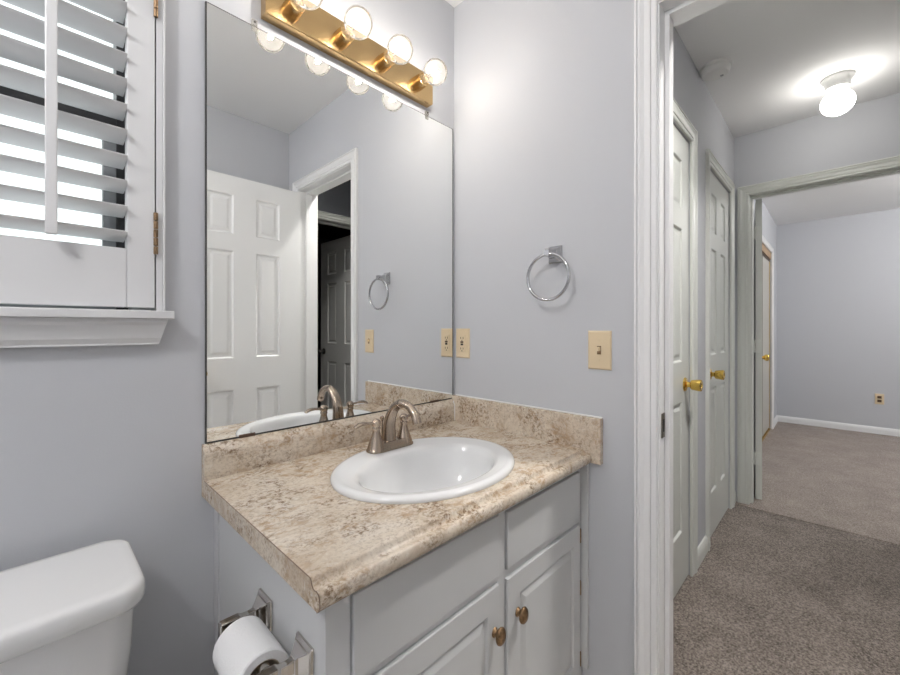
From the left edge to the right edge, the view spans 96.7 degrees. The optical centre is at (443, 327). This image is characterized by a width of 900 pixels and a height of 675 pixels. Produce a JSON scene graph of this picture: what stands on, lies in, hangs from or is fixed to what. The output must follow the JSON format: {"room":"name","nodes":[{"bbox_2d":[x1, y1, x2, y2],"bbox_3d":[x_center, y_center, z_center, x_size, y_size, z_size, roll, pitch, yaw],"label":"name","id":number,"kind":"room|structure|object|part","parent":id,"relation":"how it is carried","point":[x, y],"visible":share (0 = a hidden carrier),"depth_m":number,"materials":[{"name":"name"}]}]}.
{"room":"bathroom","nodes":[
{"label":"bathroom","id":0,"kind":"room"},
{"bbox_2d":[0,0,453,674],"bbox_3d":[-0.917,-0.055,0.721,0.140,2.450,2.840,0,0,44],"label":"wall","id":1,"kind":"structure","parent":0,"point":[98,444],"depth_m":0.91,"materials":[{"name":"grey paint"}]},
{"bbox_2d":[0,0,128,309],"bbox_3d":[-0.968,-0.455,0.709,0.055,0.870,0.642,0,0,44],"label":"window","id":2,"kind":"structure","parent":1,"relation":"in","point":[110,222],"depth_m":0.90,"materials":[{"name":"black glass"}]},
{"bbox_3d":[-0.961,-0.046,0.713,0.030,0.008,0.540,0,0,44],"label":"sash rail","id":3,"kind":"part","parent":2,"relation":"part of","materials":[{"name":"grey wood"}]},
{"bbox_3d":[-0.959,-0.456,0.710,0.040,0.044,0.586,0,0,44],"label":"meeting rail","id":4,"kind":"part","parent":2,"relation":"part of","materials":[{"name":"white wood"}]},
{"bbox_2d":[0,0,157,307],"bbox_3d":[-0.754,-0.465,0.766,0.078,0.841,0.340,0,0,44],"label":"window shutter","id":5,"kind":"object","parent":2,"relation":"attached to","point":[33,271],"visible":1,"depth_m":0.80,"materials":[{"name":"white paint"}]},
{"bbox_3d":[-0.730,-0.475,0.745,0.014,0.600,0.017,0,0,44],"label":"tilt rod","id":6,"kind":"part","parent":5,"relation":"part of","materials":[{"name":"white paint"}]},
{"bbox_3d":[-0.761,-0.106,0.769,0.026,0.124,0.236,0,0,44],"label":"rail","id":7,"kind":"part","parent":5,"relation":"part of","materials":[{"name":"white paint"}]},
{"bbox_3d":[-0.959,-0.242,0.711,0.004,0.384,0.540,0,0,44],"label":"pane","id":8,"kind":"part","parent":2,"relation":"part of","materials":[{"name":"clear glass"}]},
{"bbox_2d":[0,317,167,347],"bbox_3d":[-0.879,0.008,0.633,0.034,0.056,0.738,0,0,44],"label":"trim","id":9,"kind":"structure","parent":1,"relation":"attached to","point":[15,332],"depth_m":0.79,"materials":[{"name":"white paint"}]},
{"bbox_2d":[0,307,174,318],"bbox_3d":[-0.899,-0.029,0.653,0.114,0.018,0.758,0,0,44],"label":"trim","id":10,"kind":"structure","parent":1,"relation":"attached to","point":[4,311],"depth_m":0.78,"materials":[{"name":"white paint"}]},
{"bbox_2d":[129,308,150,309],"bbox_3d":[-0.721,-0.464,0.943,0.110,0.852,0.036,0,0,44],"label":"trim","id":11,"kind":"structure","parent":1,"relation":"attached to","point":[129,308],"depth_m":0.90,"materials":[{"name":"white paint"}]},
{"bbox_2d":[154,0,164,310],"bbox_3d":[-0.884,-0.488,0.638,0.024,0.901,0.732,0,0,44],"label":"trim","id":12,"kind":"structure","parent":1,"relation":"attached to","point":[160,21],"depth_m":0.89,"materials":[{"name":"white paint"}]},
{"bbox_2d":[202,399,453,480],"bbox_3d":[-0.268,0.321,1.266,0.022,0.083,0.872,0,0,44],"label":"backsplash","id":13,"kind":"structure","parent":1,"relation":"attached to","point":[227,457],"depth_m":1.11,"materials":[{"name":"beige stone"}]},
{"bbox_2d":[205,1,452,443],"bbox_3d":[-0.267,-0.262,1.276,0.010,1.085,0.873,0,0,44],"label":"wall mirror","id":14,"kind":"object","parent":1,"relation":"attached to","point":[329,196],"visible":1,"depth_m":1.16,"materials":[{"name":"grey mirror"}]},
{"bbox_2d":[261,0,446,107],"bbox_3d":[-0.215,-0.871,1.220,0.162,0.102,0.604,0,0,44],"label":"vanity light","id":15,"kind":"object","parent":1,"relation":"attached to","point":[304,20],"visible":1,"depth_m":1.21,"materials":[{"name":"gold metal"}]},
{"bbox_2d":[283,0,304,19],"bbox_3d":[-0.400,-0.866,1.077,0.035,0.049,0.049,0,0,44],"label":"socket","id":16,"kind":"object","parent":15,"relation":"attached to","point":[291,10],"depth_m":1.07,"materials":[{"name":"gold metal"}]},
{"bbox_3d":[-0.355,-0.866,1.033,0.098,0.081,0.081,0,0,44],"label":"bulb","id":17,"kind":"part","parent":15,"relation":"part of","materials":[{"name":"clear glass"}]},
{"bbox_2d":[334,24,353,47],"bbox_3d":[-0.292,-0.866,1.186,0.035,0.049,0.049,0,0,44],"label":"socket","id":18,"kind":"object","parent":15,"relation":"attached to","point":[342,39],"depth_m":1.18,"materials":[{"name":"gold metal"}]},
{"bbox_3d":[-0.247,-0.866,1.142,0.098,0.081,0.081,0,0,44],"label":"bulb","id":19,"kind":"part","parent":15,"relation":"part of","materials":[{"name":"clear glass"}]},
{"bbox_2d":[377,50,393,70],"bbox_3d":[-0.185,-0.866,1.295,0.035,0.049,0.049,0,0,44],"label":"socket","id":20,"kind":"object","parent":15,"relation":"attached to","point":[384,63],"depth_m":1.29,"materials":[{"name":"gold metal"}]},
{"bbox_3d":[-0.140,-0.866,1.251,0.098,0.081,0.081,0,0,44],"label":"bulb","id":21,"kind":"part","parent":15,"relation":"part of","materials":[{"name":"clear glass"}]},
{"bbox_2d":[413,72,428,90],"bbox_3d":[-0.078,-0.866,1.404,0.035,0.049,0.049,0,0,44],"label":"socket","id":22,"kind":"object","parent":15,"relation":"attached to","point":[419,82],"depth_m":1.40,"materials":[{"name":"gold metal"}]},
{"bbox_3d":[-0.033,-0.866,1.360,0.098,0.081,0.081,0,0,44],"label":"bulb","id":23,"kind":"part","parent":15,"relation":"part of","materials":[{"name":"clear glass"}]},
{"bbox_2d":[454,0,633,674],"bbox_3d":[0.785,-0.055,0.956,1.960,2.450,0.120,0,0,44],"label":"wall","id":24,"kind":"structure","parent":0,"point":[544,89],"depth_m":1.29,"materials":[{"name":"grey paint"}]},
{"bbox_2d":[456,329,469,357],"bbox_3d":[0.075,0.059,1.563,0.070,0.115,0.008,0,0,44],"label":"electrical outlet","id":25,"kind":"object","parent":24,"relation":"attached to","point":[462,335],"visible":1,"depth_m":1.56,"materials":[{"name":"beige plastic"}]},
{"bbox_2d":[459,335,464,351],"bbox_3d":[0.073,0.059,1.561,0.034,0.066,0.002,0,0,44],"label":"receptacle","id":26,"kind":"object","parent":25,"relation":"attached to","point":[461,337],"depth_m":1.56,"materials":[{"name":"beige plastic"}]},
{"bbox_2d":[526,245,570,300],"bbox_3d":[0.341,-0.173,1.266,0.153,0.180,0.060,0,0,44],"label":"towel ring","id":27,"kind":"object","parent":24,"relation":"attached to","point":[554,253],"visible":1,"depth_m":1.26,"materials":[{"name":"silver metal"}]},
{"bbox_2d":[588,331,611,369],"bbox_3d":[0.458,0.066,1.181,0.070,0.115,0.016,0,0,44],"label":"light switch","id":28,"kind":"object","parent":24,"relation":"attached to","point":[599,342],"visible":1,"depth_m":1.18,"materials":[{"name":"beige plastic"}]},
{"bbox_2d":[634,0,660,674],"bbox_3d":[0.789,0.119,0.855,0.726,2.102,0.018,0,0,44],"label":"trim","id":29,"kind":"structure","parent":24,"relation":"attached to","point":[645,11],"depth_m":1.08,"materials":[{"name":"white paint"}]},
{"bbox_2d":[658,0,729,674],"bbox_3d":[0.838,0.147,0.904,0.612,2.045,0.124,0,0,44],"label":"trim","id":30,"kind":"structure","parent":24,"relation":"attached to","point":[671,13],"depth_m":1.10,"materials":[{"name":"white paint"}]},
{"bbox_3d":[0.598,0.265,1.089,0.002,0.066,0.024,0,0,44],"label":"strike plate","id":31,"kind":"part","parent":30,"relation":"part of","materials":[{"name":"silver metal"}]},
{"bbox_2d":[445,0,899,224],"bbox_3d":[2.481,-1.330,1.099,4.460,0.100,8.140,0,0,44],"label":"ceiling","id":32,"kind":"structure","parent":0,"point":[780,52],"depth_m":1.93,"materials":[{"name":"white paint"}]},
{"bbox_2d":[699,58,731,80],"bbox_3d":[1.333,-1.259,1.960,0.134,0.042,0.134,0,0,44],"label":"smoke detector","id":33,"kind":"object","parent":32,"relation":"attached to","point":[716,69],"visible":1,"depth_m":1.93,"materials":[{"name":"white plastic"}]},
{"bbox_2d":[820,70,855,115],"bbox_3d":[2.016,-1.185,2.046,0.132,0.189,0.132,0,0,44],"label":"ceiling lamp","id":34,"kind":"object","parent":32,"relation":"attached to","point":[839,99],"visible":1,"depth_m":2.01,"materials":[{"name":"white glass"}]},
{"bbox_3d":[2.016,-1.148,2.046,0.132,0.114,0.132,0,0,44],"label":"globe","id":35,"kind":"part","parent":34,"relation":"part of","materials":[{"name":"white glass"}]},
{"bbox_2d":[673,27,776,574],"bbox_3d":[2.313,-0.055,3.169,0.160,2.450,5.180,0,0,44],"label":"wall","id":36,"kind":"structure","parent":0,"point":[690,91],"depth_m":2.06,"materials":[{"name":"grey paint"}]},
{"bbox_2d":[673,97,697,576],"bbox_3d":[0.954,0.114,1.658,0.018,2.112,0.740,0,0,44],"label":"trim","id":37,"kind":"structure","parent":36,"relation":"attached to","point":[680,118],"depth_m":1.89,"materials":[{"name":"white paint"}]},
{"bbox_2d":[673,124,702,598],"bbox_3d":[0.955,0.143,1.657,0.103,2.030,0.608,0,0,44],"label":"door","id":38,"kind":"structure","parent":36,"relation":"in","point":[681,384],"depth_m":1.81,"materials":[{"name":"white paint"}]},
{"bbox_3d":[1.140,0.258,1.803,0.044,0.053,0.053,0,0,44],"label":"knob","id":39,"kind":"part","parent":38,"relation":"part of","materials":[{"name":"gold metal"}]},
{"bbox_2d":[698,535,707,567],"bbox_3d":[1.297,1.128,2.011,0.013,0.084,0.240,0,0,44],"label":"baseboard","id":40,"kind":"structure","parent":36,"relation":"attached to","point":[703,546],"depth_m":2.02,"materials":[{"name":"white paint"}]},
{"bbox_2d":[705,149,734,550],"bbox_3d":[1.641,0.116,2.358,0.018,2.109,0.734,0,0,44],"label":"trim","id":41,"kind":"structure","parent":36,"relation":"attached to","point":[711,162],"depth_m":2.10,"materials":[{"name":"white paint"}]},
{"bbox_2d":[710,170,731,536],"bbox_3d":[1.644,0.143,2.359,0.103,2.030,0.614,0,0,44],"label":"door","id":42,"kind":"structure","parent":36,"relation":"in","point":[719,196],"depth_m":2.36,"materials":[{"name":"white paint"}]},
{"bbox_3d":[1.494,0.253,2.163,0.044,0.053,0.053,0,0,44],"label":"knob","id":43,"kind":"part","parent":42,"relation":"part of","materials":[{"name":"gold metal"}]},
{"bbox_2d":[754,199,768,499],"bbox_3d":[2.377,0.143,2.983,0.100,2.030,0.755,0,0,38],"label":"door","id":44,"kind":"structure","parent":36,"relation":"in","point":[758,357],"depth_m":2.71,"materials":[{"name":"white paint"}]},
{"bbox_3d":[2.594,0.238,3.212,0.039,0.053,0.053,0,0,44],"label":"knob","id":45,"kind":"part","parent":44,"relation":"part of","materials":[{"name":"gold metal"}]},
{"bbox_2d":[762,243,770,441],"bbox_3d":[3.348,0.151,4.214,0.064,2.017,1.117,0,0,44],"label":"door","id":46,"kind":"structure","parent":36,"relation":"in","point":[766,255],"depth_m":4.35,"materials":[{"name":"grey wood"}]},
{"bbox_3d":[3.366,-0.821,4.196,0.012,0.072,1.117,0,0,44],"label":"header rail","id":47,"kind":"part","parent":46,"relation":"part of","materials":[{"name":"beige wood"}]},
{"bbox_3d":[3.735,0.185,4.596,0.022,1.910,0.018,0,0,44],"label":"edge rail","id":48,"kind":"part","parent":46,"relation":"part of","materials":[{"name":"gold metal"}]},
{"bbox_2d":[762,235,773,428],"bbox_3d":[3.380,0.129,4.186,0.018,2.081,1.224,0,0,44],"label":"trim","id":49,"kind":"structure","parent":36,"relation":"attached to","point":[765,242],"depth_m":4.59,"materials":[{"name":"white paint"}]},
{"bbox_2d":[774,415,777,426],"bbox_3d":[3.986,1.128,4.806,0.013,0.084,0.500,0,0,44],"label":"baseboard","id":50,"kind":"structure","parent":36,"relation":"attached to","point":[776,417],"depth_m":4.84,"materials":[{"name":"white paint"}]},
{"bbox_2d":[673,422,899,674],"bbox_3d":[3.661,1.216,1.887,3.880,0.109,5.360,0,0,44],"label":"floor","id":51,"kind":"structure","parent":0,"point":[771,594],"depth_m":1.91,"materials":[{"name":"beige carpet"}]},
{"bbox_2d":[734,93,899,500],"bbox_3d":[3.269,-0.055,1.488,3.880,2.450,0.120,0,0,44],"label":"wall","id":52,"kind":"structure","parent":0,"point":[869,130],"depth_m":2.41,"materials":[{"name":"grey paint"}]},
{"bbox_2d":[737,155,899,504],"bbox_3d":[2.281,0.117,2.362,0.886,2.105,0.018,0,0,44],"label":"trim","id":53,"kind":"structure","parent":52,"relation":"attached to","point":[743,193],"depth_m":2.64,"materials":[{"name":"white paint"}]},
{"bbox_2d":[777,208,899,429],"bbox_3d":[5.497,-0.055,3.757,3.880,2.450,0.120,0,0,44],"label":"wall","id":54,"kind":"structure","parent":0,"point":[838,278],"depth_m":4.59,"materials":[{"name":"grey paint"}]},
{"bbox_2d":[777,415,899,436],"bbox_3d":[5.450,1.128,3.709,3.640,0.084,0.013,0,0,44],"label":"baseboard","id":55,"kind":"structure","parent":54,"relation":"attached to","point":[820,423],"depth_m":4.58,"materials":[{"name":"white paint"}]},
{"bbox_2d":[875,393,883,404],"bbox_3d":[4.773,0.778,4.378,0.070,0.115,0.008,0,0,44],"label":"electrical outlet","id":56,"kind":"object","parent":54,"relation":"attached to","point":[879,398],"visible":1,"depth_m":4.38,"materials":[{"name":"beige plastic"}]},
{"bbox_3d":[-0.360,1.220,0.132,1.760,0.100,2.780,0,0,44],"label":"floor","id":57,"kind":"structure","parent":0,"visible":0},
{"bbox_2d":[0,539,144,674],"bbox_3d":[-0.575,0.798,0.427,0.684,0.743,0.463,0,0,44],"label":"toilet","id":58,"kind":"object","parent":57,"relation":"on","point":[71,612],"visible":1,"depth_m":0.64,"materials":[{"name":"white ceramic"}]},
{"bbox_3d":[-0.742,0.628,0.592,0.204,0.314,0.437,0,0,44],"label":"tank","id":59,"kind":"part","parent":58,"relation":"part of","materials":[{"name":"white ceramic"}]},
{"bbox_2d":[214,464,588,674],"bbox_3d":[-0.058,0.788,1.092,0.566,0.764,0.866,0,0,44],"label":"vanity cabinet","id":60,"kind":"object","parent":57,"relation":"on","point":[508,594],"visible":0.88,"depth_m":0.87,"materials":[{"name":"grey paint"}]},
{"bbox_2d":[218,588,313,674],"bbox_3d":[-0.310,0.537,0.680,0.216,0.057,0.083,0,0,44],"label":"toilet paper holder","id":61,"kind":"object","parent":60,"relation":"attached to","point":[300,661],"visible":0.77,"depth_m":0.64,"materials":[{"name":"silver metal"}]},
{"bbox_3d":[-0.374,0.537,0.729,0.016,0.028,0.063,0,0,44],"label":"arm","id":62,"kind":"part","parent":61,"relation":"part of","materials":[{"name":"silver metal"}]},
{"bbox_2d":[212,616,288,674],"bbox_3d":[-0.321,0.553,0.666,0.106,0.086,0.086,0,0,44],"label":"toilet paper roll","id":63,"kind":"object","parent":61,"relation":"hanging from","point":[246,643],"visible":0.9,"depth_m":0.65,"materials":[{"name":"white paper"}]},
{"bbox_3d":[-0.347,0.537,0.757,0.055,0.057,0.024,0,0,44],"label":"post","id":64,"kind":"part","parent":61,"relation":"part of","materials":[{"name":"silver metal"}]},
{"bbox_3d":[-0.260,0.537,0.617,0.016,0.028,0.063,0,0,44],"label":"arm","id":65,"kind":"part","parent":61,"relation":"part of","materials":[{"name":"silver metal"}]},
{"bbox_3d":[-0.232,0.537,0.645,0.055,0.057,0.024,0,0,44],"label":"post","id":66,"kind":"part","parent":61,"relation":"part of","materials":[{"name":"silver metal"}]},
{"bbox_3d":[-0.371,0.788,0.810,0.514,0.764,0.016,0,0,44],"label":"panel","id":67,"kind":"part","parent":60,"relation":"part of","materials":[{"name":"grey paint"}]},
{"bbox_2d":[202,394,602,612],"bbox_3d":[-0.056,0.333,1.071,0.600,0.143,0.893,0,0,44],"label":"countertop","id":68,"kind":"structure","parent":60,"relation":"on","point":[275,489],"depth_m":0.92,"materials":[{"name":"beige stone"}]},
{"bbox_2d":[353,399,421,453],"bbox_3d":[-0.158,0.277,1.171,0.187,0.148,0.188,0,0,-4],"label":"faucet","id":69,"kind":"object","parent":68,"relation":"on","point":[387,440],"visible":1,"depth_m":1.15,"materials":[{"name":"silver metal"}]},
{"bbox_3d":[-0.218,0.270,1.118,0.071,0.015,0.016,0,0,-42],"label":"lever","id":70,"kind":"part","parent":69,"relation":"part of","materials":[{"name":"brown metal"}]},
{"bbox_3d":[-0.191,0.314,1.141,0.052,0.065,0.052,0,0,44],"label":"handle","id":71,"kind":"part","parent":69,"relation":"part of","materials":[{"name":"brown metal"}]},
{"bbox_3d":[-0.183,0.306,1.196,0.012,0.090,0.012,0,0,44],"label":"lift rod","id":72,"kind":"part","parent":69,"relation":"part of","materials":[{"name":"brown metal"}]},
{"bbox_3d":[-0.118,0.270,1.140,0.153,0.133,0.044,0,0,44],"label":"spout","id":73,"kind":"part","parent":69,"relation":"part of","materials":[{"name":"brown metal"}]},
{"bbox_3d":[-0.120,0.314,1.213,0.052,0.065,0.052,0,0,44],"label":"handle","id":74,"kind":"part","parent":69,"relation":"part of","materials":[{"name":"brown metal"}]},
{"bbox_2d":[330,437,514,503],"bbox_3d":[-0.040,0.435,1.058,0.412,0.172,0.524,0,0,44],"label":"sink","id":75,"kind":"object","parent":68,"relation":"in","point":[432,469],"visible":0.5,"depth_m":1.12,"materials":[{"name":"white ceramic"}]},
{"bbox_3d":[-0.014,0.498,0.783,0.019,0.140,0.386,0,0,44],"label":"false drawer","id":76,"kind":"part","parent":60,"relation":"part of","materials":[{"name":"grey paint"}]},
{"bbox_3d":[-0.014,0.819,0.783,0.019,0.466,0.386,0,0,44],"label":"door","id":77,"kind":"part","parent":60,"relation":"part of","materials":[{"name":"grey paint"}]},
{"bbox_3d":[0.115,0.743,0.925,0.019,0.674,0.862,0,0,44],"label":"frame","id":78,"kind":"part","parent":60,"relation":"part of","materials":[{"name":"grey paint"}]},
{"bbox_3d":[0.125,0.686,0.893,0.026,0.040,0.033,0,0,44],"label":"knob","id":79,"kind":"part","parent":60,"relation":"part of","materials":[{"name":"gold metal"}]},
{"bbox_3d":[0.189,0.686,0.958,0.026,0.040,0.033,0,0,44],"label":"knob","id":80,"kind":"part","parent":60,"relation":"part of","materials":[{"name":"gold metal"}]},
{"bbox_3d":[0.275,0.501,1.078,0.019,0.134,0.373,0,0,44],"label":"false drawer","id":81,"kind":"part","parent":60,"relation":"part of","materials":[{"name":"grey paint"}]},
{"bbox_3d":[0.275,0.821,1.078,0.019,0.462,0.373,0,0,44],"label":"door","id":82,"kind":"part","parent":60,"relation":"part of","materials":[{"name":"grey paint"}]}
]}

